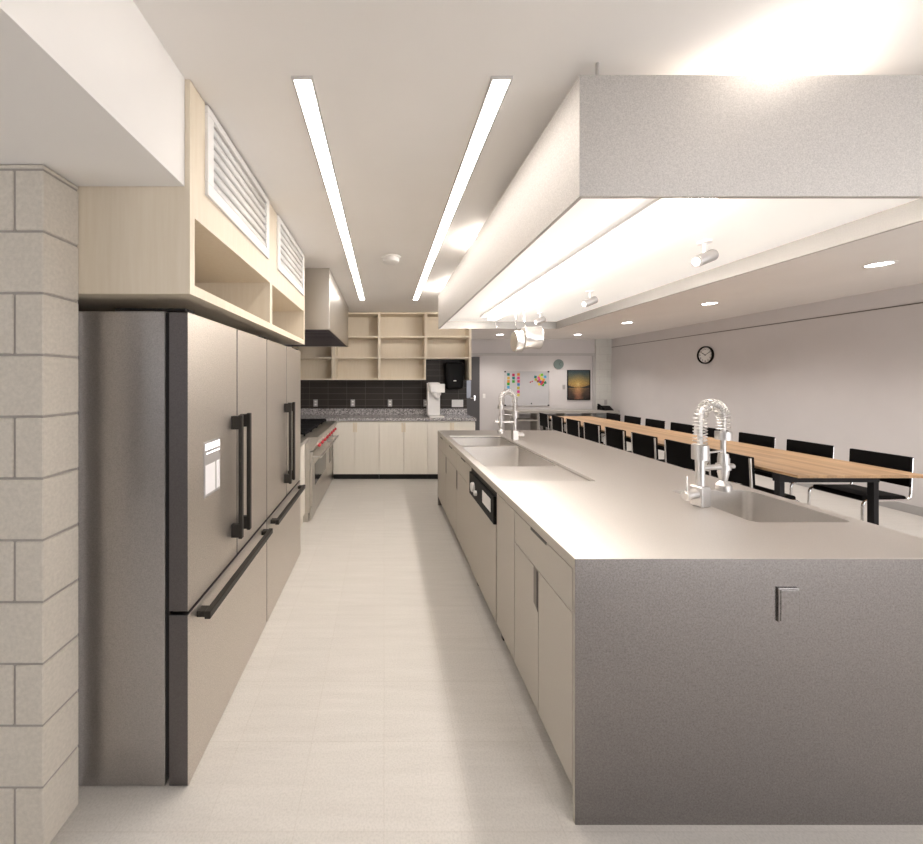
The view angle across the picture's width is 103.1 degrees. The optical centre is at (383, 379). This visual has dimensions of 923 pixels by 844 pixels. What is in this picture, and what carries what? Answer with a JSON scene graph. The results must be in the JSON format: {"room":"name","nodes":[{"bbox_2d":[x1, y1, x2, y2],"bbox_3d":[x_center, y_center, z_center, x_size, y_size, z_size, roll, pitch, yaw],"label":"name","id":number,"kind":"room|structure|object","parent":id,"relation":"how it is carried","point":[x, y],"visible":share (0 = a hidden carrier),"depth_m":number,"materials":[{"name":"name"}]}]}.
{"room":"communal kitchen","nodes":[
{"label":"communal kitchen","id":0,"kind":"room"},
{"bbox_2d":[0,165,77,843],"bbox_3d":[-2.575,0.417,1.231,2.949,2.228,0.138,0,0,0],"label":"wall","id":1,"kind":"structure","parent":0,"point":[39,206],"depth_m":1.16,"materials":[{"name":"brick"}]},
{"bbox_2d":[50,438,922,843],"bbox_3d":[1.000,1.571,3.600,10.400,0.080,12.400,0,0,0],"label":"floor","id":2,"kind":"structure","parent":0,"point":[381,698],"depth_m":1.59,"materials":[{"name":"beige tile"}]},
{"bbox_2d":[77,308,272,785],"bbox_3d":[-1.060,0.629,1.807,0.760,1.803,0.906,0,0,0],"label":"refrigerator","id":3,"kind":"object","parent":2,"relation":"on","point":[173,533],"visible":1,"depth_m":1.35,"materials":[{"name":"metal"}]},
{"bbox_2d":[264,337,305,620],"bbox_3d":[-1.060,0.629,2.725,0.760,1.803,0.906,0,0,0],"label":"refrigerator","id":4,"kind":"object","parent":2,"relation":"on","point":[284,489],"visible":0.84,"depth_m":2.61,"materials":[{"name":"metal"}]},
{"bbox_2d":[300,438,307,526],"bbox_3d":[-1.137,1.075,3.530,0.645,0.912,0.660,0,0,0],"label":"base cabinet","id":5,"kind":"object","parent":2,"relation":"on","point":[303,441],"visible":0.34,"depth_m":3.74,"materials":[{"name":"beige laminate"}]},
{"bbox_2d":[300,438,307,446],"bbox_3d":[-1.137,0.638,3.530,0.645,0.038,0.660,0,0,0],"label":"countertop","id":6,"kind":"structure","parent":5,"relation":"on","point":[302,440],"depth_m":3.69,"materials":[{"name":"stone"}]},
{"bbox_2d":[300,419,338,521],"bbox_3d":[-1.068,1.052,4.644,0.784,0.957,1.552,0,0,0],"label":"range cooker","id":7,"kind":"object","parent":2,"relation":"on","point":[318,447],"visible":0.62,"depth_m":4.22,"materials":[{"name":"metal"}]},
{"bbox_2d":[300,421,329,438],"bbox_3d":[-1.130,0.625,4.644,0.660,0.022,1.552,0,0,0],"label":"cooktop","id":8,"kind":"object","parent":7,"relation":"in","point":[323,424],"depth_m":4.38,"materials":[{"name":"metal"}]},
{"bbox_2d":[332,434,332,475],"bbox_3d":[-1.140,1.077,5.755,0.640,0.908,0.650,0,0,0],"label":"base cabinet","id":9,"kind":"object","parent":2,"relation":"on","point":[332,434],"visible":0.07,"depth_m":5.73,"materials":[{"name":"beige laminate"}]},
{"bbox_2d":[333,421,378,478],"bbox_3d":[-0.427,1.077,5.791,0.701,0.908,0.588,0,0,0],"label":"base cabinet","id":10,"kind":"object","parent":2,"relation":"on","point":[356,448],"visible":0.93,"depth_m":5.50,"materials":[{"name":"beige laminate"}]},
{"bbox_2d":[300,415,475,420],"bbox_3d":[-0.028,0.602,5.758,2.865,0.042,0.655,0,0,0],"label":"countertop","id":11,"kind":"structure","parent":10,"relation":"on","point":[327,417],"depth_m":5.48,"materials":[{"name":"grey stone"}]},
{"bbox_2d":[300,408,466,414],"bbox_3d":[-0.031,0.531,6.072,2.858,0.100,0.025,0,0,0],"label":"granite upstand","id":12,"kind":"object","parent":11,"relation":"on","point":[303,411],"visible":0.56,"depth_m":6.06,"materials":[{"name":"grey stone"}]},
{"bbox_2d":[427,382,444,417],"bbox_3d":[0.818,0.310,5.710,0.255,0.542,0.300,0,0,0],"label":"coffee maker","id":13,"kind":"object","parent":11,"relation":"on","point":[434,389],"visible":1,"depth_m":5.70,"materials":[{"name":"white plastic"}]},
{"bbox_2d":[432,393,440,397],"bbox_3d":[0.820,0.236,5.635,0.150,0.080,0.150,0,0,0],"label":"basket","id":14,"kind":"object","parent":13,"relation":"on","point":[434,395],"depth_m":5.59,"materials":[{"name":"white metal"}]},
{"bbox_2d":[379,421,427,478],"bbox_3d":[0.296,1.077,5.791,0.742,0.908,0.588,0,0,0],"label":"base cabinet","id":15,"kind":"object","parent":2,"relation":"on","point":[403,445],"visible":1,"depth_m":5.50,"materials":[{"name":"beige laminate"}]},
{"bbox_2d":[438,434,445,512],"bbox_3d":[0.983,1.095,4.117,0.654,0.872,0.551,0,0,0],"label":"base cabinet","id":16,"kind":"object","parent":2,"relation":"on","point":[441,442],"visible":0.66,"depth_m":4.05,"materials":[{"name":"beige laminate"}]},
{"bbox_2d":[427,421,474,478],"bbox_3d":[1.032,1.077,5.791,0.726,0.908,0.588,0,0,0],"label":"base cabinet","id":17,"kind":"object","parent":2,"relation":"on","point":[433,426],"visible":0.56,"depth_m":5.50,"materials":[{"name":"beige laminate"}]},
{"bbox_2d":[446,442,456,533],"bbox_3d":[0.983,1.095,3.561,0.655,0.872,0.558,0,0,0],"label":"base cabinet","id":18,"kind":"object","parent":2,"relation":"on","point":[451,469],"visible":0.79,"depth_m":3.51,"materials":[{"name":"beige laminate"}]},
{"bbox_2d":[456,453,471,566],"bbox_3d":[0.983,1.095,2.998,0.655,0.872,0.565,0,0,0],"label":"base cabinet","id":19,"kind":"object","parent":2,"relation":"on","point":[463,497],"visible":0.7,"depth_m":2.98,"materials":[{"name":"beige laminate"}]},
{"bbox_2d":[469,468,504,640],"bbox_3d":[0.936,1.095,2.409,0.628,0.871,0.604,0,0,0],"label":"dishwasher","id":20,"kind":"object","parent":2,"relation":"on","point":[483,496],"visible":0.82,"depth_m":2.32,"materials":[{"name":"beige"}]},
{"bbox_2d":[497,493,514,660],"bbox_3d":[0.984,1.095,1.960,0.652,0.872,0.286,0,0,0],"label":"base cabinet","id":21,"kind":"object","parent":2,"relation":"on","point":[505,512],"visible":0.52,"depth_m":1.93,"materials":[{"name":"beige laminate"}]},
{"bbox_2d":[515,511,572,785],"bbox_3d":[0.983,1.095,1.536,0.655,0.872,0.558,0,0,0],"label":"base cabinet","id":22,"kind":"object","parent":2,"relation":"on","point":[543,578],"visible":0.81,"depth_m":1.47,"materials":[{"name":"beige laminate"}]},
{"bbox_2d":[539,413,565,432],"bbox_3d":[3.527,1.113,7.456,0.486,0.834,0.430,0,0,0],"label":"dining chair","id":23,"kind":"object","parent":2,"relation":"on","point":[544,419],"visible":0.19,"depth_m":7.40,"materials":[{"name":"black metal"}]},
{"bbox_2d":[504,409,619,430],"bbox_3d":[4.570,1.155,9.328,2.770,0.752,0.455,0,0,0],"label":"credenza","id":24,"kind":"object","parent":2,"relation":"on","point":[534,413],"visible":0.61,"depth_m":9.20,"materials":[{"name":"laminate"}]},
{"bbox_2d":[511,418,536,420],"bbox_3d":[3.555,1.024,9.335,0.660,0.035,0.430,0,0,0],"label":"shelf","id":25,"kind":"object","parent":24,"relation":"attached to","point":[518,419],"depth_m":9.17,"materials":[{"name":"metal"}]},
{"bbox_2d":[597,404,613,410],"bbox_3d":[5.711,0.697,9.320,0.298,0.165,0.280,0,0,0],"label":"desk phone","id":26,"kind":"object","parent":24,"relation":"on","point":[599,407],"visible":1,"depth_m":9.28,"materials":[{"name":"black plastic"}]},
{"bbox_2d":[551,415,583,437],"bbox_3d":[3.527,1.113,6.884,0.486,0.834,0.430,0,0,0],"label":"dining chair","id":27,"kind":"object","parent":2,"relation":"on","point":[557,422],"visible":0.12,"depth_m":6.83,"materials":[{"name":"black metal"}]},
{"bbox_2d":[566,418,603,443],"bbox_3d":[3.527,1.113,6.312,0.486,0.834,0.430,0,0,0],"label":"dining chair","id":28,"kind":"object","parent":2,"relation":"on","point":[573,427],"visible":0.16,"depth_m":6.27,"materials":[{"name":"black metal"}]},
{"bbox_2d":[583,422,626,450],"bbox_3d":[3.527,1.113,5.740,0.486,0.834,0.430,0,0,0],"label":"dining chair","id":29,"kind":"object","parent":2,"relation":"on","point":[592,432],"visible":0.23,"depth_m":5.70,"materials":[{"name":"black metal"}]},
{"bbox_2d":[601,413,620,433],"bbox_3d":[4.543,1.113,7.456,0.486,0.834,0.430,0,0,0],"label":"dining chair","id":30,"kind":"object","parent":2,"relation":"on","point":[617,417],"visible":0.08,"depth_m":7.43,"materials":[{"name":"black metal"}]},
{"bbox_2d":[603,415,641,442],"bbox_3d":[4.543,1.113,6.884,0.486,0.834,0.430,0,0,0],"label":"dining chair","id":31,"kind":"object","parent":2,"relation":"on","point":[629,419],"visible":0.12,"depth_m":6.87,"materials":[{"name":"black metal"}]},
{"bbox_2d":[605,427,653,458],"bbox_3d":[3.527,1.113,5.168,0.486,0.834,0.430,0,0,0],"label":"dining chair","id":32,"kind":"object","parent":2,"relation":"on","point":[614,437],"visible":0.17,"depth_m":5.13,"materials":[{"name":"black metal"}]},
{"bbox_2d":[626,418,665,441],"bbox_3d":[4.543,1.113,6.312,0.486,0.834,0.430,0,0,0],"label":"dining chair","id":33,"kind":"object","parent":2,"relation":"on","point":[648,422],"visible":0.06,"depth_m":6.31,"materials":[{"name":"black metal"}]},
{"bbox_2d":[631,432,690,469],"bbox_3d":[3.527,1.113,4.596,0.486,0.834,0.430,0,0,0],"label":"dining chair","id":34,"kind":"object","parent":2,"relation":"on","point":[645,445],"visible":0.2,"depth_m":4.56,"materials":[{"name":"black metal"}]},
{"bbox_2d":[658,422,694,458],"bbox_3d":[4.543,1.113,5.740,0.486,0.834,0.430,0,0,0],"label":"dining chair","id":35,"kind":"object","parent":2,"relation":"on","point":[686,428],"visible":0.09,"depth_m":5.68,"materials":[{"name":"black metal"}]},
{"bbox_2d":[438,430,922,824],"bbox_3d":[1.379,1.074,2.824,1.442,0.914,3.171,0,0,0],"label":"countertop","id":36,"kind":"structure","parent":2,"relation":"on","point":[693,704],"depth_m":1.24,"materials":[{"name":"grey stone"}]},
{"bbox_2d":[452,438,513,445],"bbox_3d":[1.010,0.742,3.737,0.558,0.204,0.483,0,0,0],"label":"sink basin","id":37,"kind":"object","parent":36,"relation":"in","point":[461,441],"depth_m":3.97,"materials":[{"name":"silver metal"}]},
{"bbox_2d":[463,447,554,465],"bbox_3d":[1.010,0.757,3.055,0.558,0.234,0.798,0,0,0],"label":"sink basin","id":38,"kind":"object","parent":36,"relation":"in","point":[487,456],"depth_m":3.45,"materials":[{"name":"silver metal"}]},
{"bbox_2d":[495,389,524,439],"bbox_3d":[1.290,0.355,3.700,0.299,0.524,0.068,0,0,0],"label":"spring faucet","id":39,"kind":"object","parent":36,"relation":"on","point":[515,433],"visible":1,"depth_m":3.68,"materials":[{"name":"silver metal"}]},
{"bbox_2d":[681,399,735,507],"bbox_3d":[1.604,0.355,1.776,0.299,0.524,0.068,0,0,-12],"label":"spring faucet","id":40,"kind":"object","parent":36,"relation":"on","point":[699,495],"visible":1,"depth_m":1.76,"materials":[{"name":"silver metal"}]},
{"bbox_2d":[673,491,847,521],"bbox_3d":[1.820,0.723,1.790,0.448,0.204,0.468,0,0,0],"label":"sink basin","id":41,"kind":"object","parent":36,"relation":"in","point":[748,506],"depth_m":1.92,"materials":[{"name":"silver metal"}]},
{"bbox_2d":[777,587,799,621],"bbox_3d":[1.387,0.772,1.234,0.072,0.118,0.009,0,0,0],"label":"outlet","id":42,"kind":"object","parent":36,"relation":"attached to","point":[788,598],"visible":1,"depth_m":1.23,"materials":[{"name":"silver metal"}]},
{"bbox_2d":[664,439,736,483],"bbox_3d":[3.527,1.113,4.024,0.486,0.834,0.430,0,0,0],"label":"dining chair","id":43,"kind":"object","parent":2,"relation":"on","point":[676,453],"visible":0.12,"depth_m":4.03,"materials":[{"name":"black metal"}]},
{"bbox_2d":[703,427,726,437],"bbox_3d":[4.543,1.113,5.168,0.486,0.834,0.430,0,0,0],"label":"dining chair","id":44,"kind":"object","parent":2,"relation":"on","point":[710,431],"visible":0.03,"depth_m":5.22,"materials":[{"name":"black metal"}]},
{"bbox_2d":[543,416,922,524],"bbox_3d":[3.977,1.161,5.428,1.086,0.740,4.885,0,0,0],"label":"conference table","id":45,"kind":"object","parent":2,"relation":"on","point":[784,466],"visible":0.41,"depth_m":3.37,"materials":[{"name":"brown wood"}]},
{"bbox_2d":[707,432,775,483],"bbox_3d":[4.543,1.113,4.596,0.486,0.834,0.430,0,0,0],"label":"dining chair","id":46,"kind":"object","parent":2,"relation":"on","point":[754,439],"visible":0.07,"depth_m":4.57,"materials":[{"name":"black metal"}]},
{"bbox_2d":[708,448,798,501],"bbox_3d":[3.527,1.113,3.452,0.486,0.834,0.430,0,0,0],"label":"dining chair","id":47,"kind":"object","parent":2,"relation":"on","point":[743,474],"visible":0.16,"depth_m":3.35,"materials":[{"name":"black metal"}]},
{"bbox_2d":[755,439,834,494],"bbox_3d":[4.543,1.113,4.024,0.486,0.834,0.430,0,0,0],"label":"dining chair","id":48,"kind":"object","parent":2,"relation":"on","point":[823,450],"visible":0.29,"depth_m":3.99,"materials":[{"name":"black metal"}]},
{"bbox_2d":[807,448,913,520],"bbox_3d":[4.543,1.113,3.452,0.486,0.834,0.430,0,0,0],"label":"dining chair","id":49,"kind":"object","parent":2,"relation":"on","point":[891,461],"visible":0.52,"depth_m":3.38,"materials":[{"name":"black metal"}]},
{"bbox_2d":[133,0,922,338],"bbox_3d":[1.000,-1.139,3.600,10.400,0.100,12.400,0,0,0],"label":"ceiling","id":50,"kind":"structure","parent":0,"point":[401,86],"depth_m":1.33,"materials":[{"name":"paint"}]},
{"bbox_2d":[0,0,184,185],"bbox_3d":[-2.385,-0.894,-0.650,3.330,0.390,3.900,0,0,0],"label":"bulkhead","id":51,"kind":"object","parent":50,"relation":"attached to","point":[90,94],"visible":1,"depth_m":0.99,"materials":[{"name":"paint"}]},
{"bbox_2d":[291,76,364,299],"bbox_3d":[-0.294,-1.084,3.079,0.076,0.010,3.582,0,0,0],"label":"recessed light","id":52,"kind":"object","parent":50,"relation":"in","point":[304,86],"visible":1,"depth_m":1.75,"materials":[{"name":"white"}]},
{"bbox_2d":[381,254,400,264],"bbox_3d":[0.062,-1.062,3.190,0.170,0.054,0.170,0,0,0],"label":"smoke detector","id":53,"kind":"object","parent":50,"relation":"attached to","point":[388,259],"visible":1,"depth_m":3.14,"materials":[{"name":"white plastic"}]},
{"bbox_2d":[412,76,512,299],"bbox_3d":[0.423,-1.084,3.079,0.077,0.010,3.582,0,0,0],"label":"recessed light","id":54,"kind":"object","parent":50,"relation":"in","point":[497,89],"visible":1,"depth_m":1.75,"materials":[{"name":"white plastic"}]},
{"bbox_2d":[438,62,922,328],"bbox_3d":[1.377,-0.854,2.786,1.439,0.471,3.148,0,0,0],"label":"hood","id":55,"kind":"object","parent":50,"relation":"hanging from","point":[615,198],"visible":0.98,"depth_m":1.25,"materials":[{"name":"silver metal"}]},
{"bbox_2d":[510,310,524,351],"bbox_3d":[1.292,-0.483,3.490,0.069,0.431,0.214,0,0,0],"label":"saucepan","id":56,"kind":"object","parent":55,"relation":"hanging from","point":[517,341],"visible":0.93,"depth_m":3.43,"materials":[{"name":"metal"}]},
{"bbox_2d":[520,310,543,348],"bbox_3d":[1.468,-0.502,3.600,0.169,0.393,0.230,0,0,0],"label":"saucepan","id":57,"kind":"object","parent":55,"relation":"hanging from","point":[534,336],"visible":0.82,"depth_m":3.51,"materials":[{"name":"metal"}]},
{"bbox_2d":[534,312,545,324],"bbox_3d":[1.629,-0.638,3.760,0.121,0.131,0.060,0,0,-9],"label":"spotlight","id":58,"kind":"object","parent":55,"relation":"attached to","point":[540,319],"visible":1,"depth_m":3.74,"materials":[{"name":"white metal"}]},
{"bbox_2d":[581,290,597,307],"bbox_3d":[1.629,-0.638,2.850,0.121,0.131,0.060,0,0,-9],"label":"spotlight","id":59,"kind":"object","parent":55,"relation":"attached to","point":[590,301],"visible":1,"depth_m":2.83,"materials":[{"name":"white metal"}]},
{"bbox_2d":[488,199,716,319],"bbox_3d":[1.180,-0.667,2.625,0.090,0.027,2.610,0,0,0],"label":"lamp","id":60,"kind":"object","parent":55,"relation":"attached to","point":[688,207],"depth_m":1.81,"materials":[{"name":"white"}]},
{"bbox_2d":[690,239,718,266],"bbox_3d":[1.629,-0.638,1.830,0.121,0.131,0.060,0,0,-9],"label":"spotlight","id":61,"kind":"object","parent":55,"relation":"attached to","point":[705,257],"visible":1,"depth_m":1.81,"materials":[{"name":"white metal"}]},
{"bbox_2d":[700,302,719,304],"bbox_3d":[4.622,-1.085,5.111,0.210,0.008,0.210,0,0,0],"label":"recessed light","id":62,"kind":"object","parent":50,"relation":"in","point":[706,303],"visible":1,"depth_m":5.10,"materials":[{"name":"white plastic"}]},
{"bbox_2d":[860,260,898,267],"bbox_3d":[4.647,-1.085,3.380,0.210,0.008,0.210,0,0,0],"label":"recessed light","id":63,"kind":"object","parent":50,"relation":"in","point":[882,263],"visible":1,"depth_m":3.37,"materials":[{"name":"white plastic"}]},
{"bbox_2d":[471,339,594,429],"bbox_3d":[3.725,0.221,9.700,4.650,2.620,0.160,0,0,0],"label":"wall","id":64,"kind":"structure","parent":0,"point":[492,368],"depth_m":9.62,"materials":[{"name":"paint"}]},
{"bbox_2d":[467,357,479,429],"bbox_3d":[2.083,0.454,9.572,0.925,2.145,0.092,0,0,0],"label":"door","id":65,"kind":"structure","parent":64,"relation":"in","point":[473,385],"depth_m":9.58,"materials":[{"name":"silver metal"}]},
{"bbox_2d":[504,371,548,405],"bbox_3d":[3.807,0.227,9.606,1.202,0.931,0.028,0,0,0],"label":"whiteboard","id":66,"kind":"object","parent":64,"relation":"attached to","point":[531,392],"visible":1,"depth_m":9.60,"materials":[{"name":"metal"}]},
{"bbox_2d":[471,353,592,355],"bbox_3d":[3.510,-0.679,9.602,4.180,0.070,0.035,0,0,0],"label":"trim","id":67,"kind":"structure","parent":64,"relation":"attached to","point":[472,354],"depth_m":9.59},
{"bbox_2d":[554,359,563,368],"bbox_3d":[4.658,-0.422,9.598,0.264,0.264,0.043,0,0,0],"label":"wall clock","id":68,"kind":"object","parent":64,"relation":"attached to","point":[558,364],"visible":1,"depth_m":9.59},
{"bbox_2d":[567,370,589,399],"bbox_3d":[5.194,0.132,9.604,0.607,0.799,0.032,0,0,0],"label":"painting","id":69,"kind":"object","parent":64,"relation":"attached to","point":[578,381],"visible":1,"depth_m":9.60,"materials":[{"name":"multicoloured paint"}]},
{"bbox_2d":[592,353,595,416],"bbox_3d":[5.596,0.408,9.598,0.063,2.245,0.045,0,0,0],"label":"trim","id":70,"kind":"structure","parent":64,"relation":"attached to","point":[594,354],"depth_m":9.58,"materials":[{"name":"white paint"}]},
{"bbox_2d":[595,339,611,437],"bbox_3d":[5.839,0.222,9.589,0.418,2.618,0.058,0,0,0],"label":"wall","id":71,"kind":"structure","parent":0,"point":[603,347],"depth_m":9.56,"materials":[{"name":"white paint"}]},
{"bbox_2d":[612,283,922,506],"bbox_3d":[6.125,0.221,3.600,0.150,2.620,12.400,0,0,0],"label":"wall","id":72,"kind":"structure","parent":0,"point":[844,382],"depth_m":5.18,"materials":[{"name":"paint"}]},
{"bbox_2d":[697,346,713,363],"bbox_3d":[6.031,-0.469,6.760,0.038,0.330,0.330,0,0,0],"label":"wall clock","id":73,"kind":"object","parent":72,"relation":"attached to","point":[705,354],"visible":1,"depth_m":6.76,"materials":[{"name":"black plastic"}]},
{"bbox_2d":[615,302,922,346],"bbox_3d":[6.047,-0.869,3.480,0.006,0.012,12.160,0,0,0],"label":"trim","id":74,"kind":"structure","parent":72,"relation":"attached to","point":[919,302],"depth_m":5.30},
{"bbox_2d":[658,449,922,516],"bbox_3d":[6.043,1.481,3.480,0.015,0.100,12.160,0,0,0],"label":"baseboard","id":75,"kind":"structure","parent":72,"relation":"attached to","point":[900,506],"depth_m":4.21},
{"bbox_3d":[-1.550,0.221,3.701,0.140,2.620,4.798,0,0,0],"label":"wall","id":76,"kind":"structure","parent":0,"visible":0},
{"bbox_2d":[77,79,304,344],"bbox_3d":[-1.084,-0.700,2.244,0.788,0.775,1.883,0,0,0],"label":"upper cabinet","id":77,"kind":"object","parent":76,"relation":"attached to","point":[198,246],"visible":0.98,"depth_m":1.43,"materials":[{"name":"brown wood"}]},
{"bbox_2d":[284,268,347,346],"bbox_3d":[-1.004,-0.789,4.420,0.948,0.596,1.840,0,0,0],"label":"range hood","id":78,"kind":"object","parent":76,"relation":"attached to","point":[326,308],"visible":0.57,"depth_m":3.50,"materials":[{"name":"metal"}]},
{"bbox_3d":[-0.100,0.221,6.180,3.000,2.620,0.160,0,0,0],"label":"wall","id":79,"kind":"structure","parent":0,"visible":0},
{"bbox_2d":[292,347,333,379],"bbox_3d":[-1.143,-0.542,5.928,0.665,1.084,0.315,0,0,0],"label":"upper cabinet","id":80,"kind":"object","parent":79,"relation":"attached to","point":[316,363],"visible":0.31,"depth_m":6.07,"materials":[{"name":"brown wood"}]},
{"bbox_2d":[300,357,331,358],"bbox_3d":[-1.147,-0.359,5.923,0.615,0.025,0.299,0,0,0],"label":"shelf","id":81,"kind":"object","parent":80,"relation":"attached to","point":[300,357],"depth_m":5.79,"materials":[{"name":"brown wood"}]},
{"bbox_2d":[334,312,378,379],"bbox_3d":[-0.442,-0.542,5.928,0.732,1.084,0.315,0,0,0],"label":"upper cabinet","id":82,"kind":"object","parent":79,"relation":"attached to","point":[359,360],"visible":0.8,"depth_m":6.07,"materials":[{"name":"brown wood"}]},
{"bbox_2d":[335,357,377,358],"bbox_3d":[-0.437,-0.359,5.923,0.682,0.025,0.299,0,0,0],"label":"shelf","id":83,"kind":"object","parent":82,"relation":"attached to","point":[335,357],"depth_m":5.77,"materials":[{"name":"brown wood"}]},
{"bbox_2d":[348,336,377,339],"bbox_3d":[-0.437,-0.696,5.923,0.682,0.025,0.299,0,0,0],"label":"shelf","id":84,"kind":"object","parent":82,"relation":"attached to","point":[349,337],"depth_m":5.86,"materials":[{"name":"brown wood"}]},
{"bbox_2d":[300,360,466,407],"bbox_3d":[-0.040,-0.219,6.093,2.876,1.700,0.014,0,0,0],"label":"tile backsplash","id":85,"kind":"structure","parent":79,"relation":"attached to","point":[328,393],"depth_m":6.09,"materials":[{"name":"black tile"}]},
{"bbox_2d":[313,400,317,406],"bbox_3d":[-1.156,0.389,6.080,0.072,0.118,0.010,0,0,0],"label":"wall outlet","id":86,"kind":"object","parent":85,"relation":"attached to","point":[315,402],"visible":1,"depth_m":6.08,"materials":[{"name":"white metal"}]},
{"bbox_2d":[443,362,463,389],"bbox_3d":[1.161,-0.067,5.976,0.315,0.465,0.220,0,0,0],"label":"dispenser","id":87,"kind":"object","parent":85,"relation":"attached to","point":[453,371],"visible":0.98,"depth_m":5.87,"materials":[{"name":"black plastic"}]},
{"bbox_2d":[452,400,462,406],"bbox_3d":[1.242,0.395,6.079,0.193,0.123,0.012,0,0,0],"label":"switch plate","id":88,"kind":"object","parent":85,"relation":"attached to","point":[455,403],"visible":1,"depth_m":6.08,"materials":[{"name":"white plastic"}]},
{"bbox_2d":[379,312,425,379],"bbox_3d":[0.299,-0.542,5.928,0.746,1.084,0.315,0,0,0],"label":"upper cabinet","id":89,"kind":"object","parent":79,"relation":"attached to","point":[402,335],"visible":1,"depth_m":6.07,"materials":[{"name":"brown wood"}]},
{"bbox_2d":[381,357,424,358],"bbox_3d":[0.299,-0.359,5.923,0.706,0.025,0.299,0,0,0],"label":"shelf","id":90,"kind":"object","parent":89,"relation":"attached to","point":[381,357],"depth_m":5.78,"materials":[{"name":"brown wood"}]},
{"bbox_2d":[381,336,424,339],"bbox_3d":[0.299,-0.696,5.923,0.706,0.025,0.299,0,0,0],"label":"shelf","id":91,"kind":"object","parent":89,"relation":"attached to","point":[382,337],"depth_m":5.79,"materials":[{"name":"brown wood"}]},
{"bbox_2d":[426,312,470,379],"bbox_3d":[1.038,-0.542,5.928,0.727,1.084,0.315,0,0,0],"label":"upper cabinet","id":92,"kind":"object","parent":79,"relation":"attached to","point":[441,344],"visible":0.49,"depth_m":6.07,"materials":[{"name":"brown wood"}]},
{"bbox_2d":[427,336,468,339],"bbox_3d":[1.030,-0.696,5.923,0.672,0.025,0.299,0,0,0],"label":"shelf","id":93,"kind":"object","parent":92,"relation":"attached to","point":[428,337],"depth_m":5.80,"materials":[{"name":"brown wood"}]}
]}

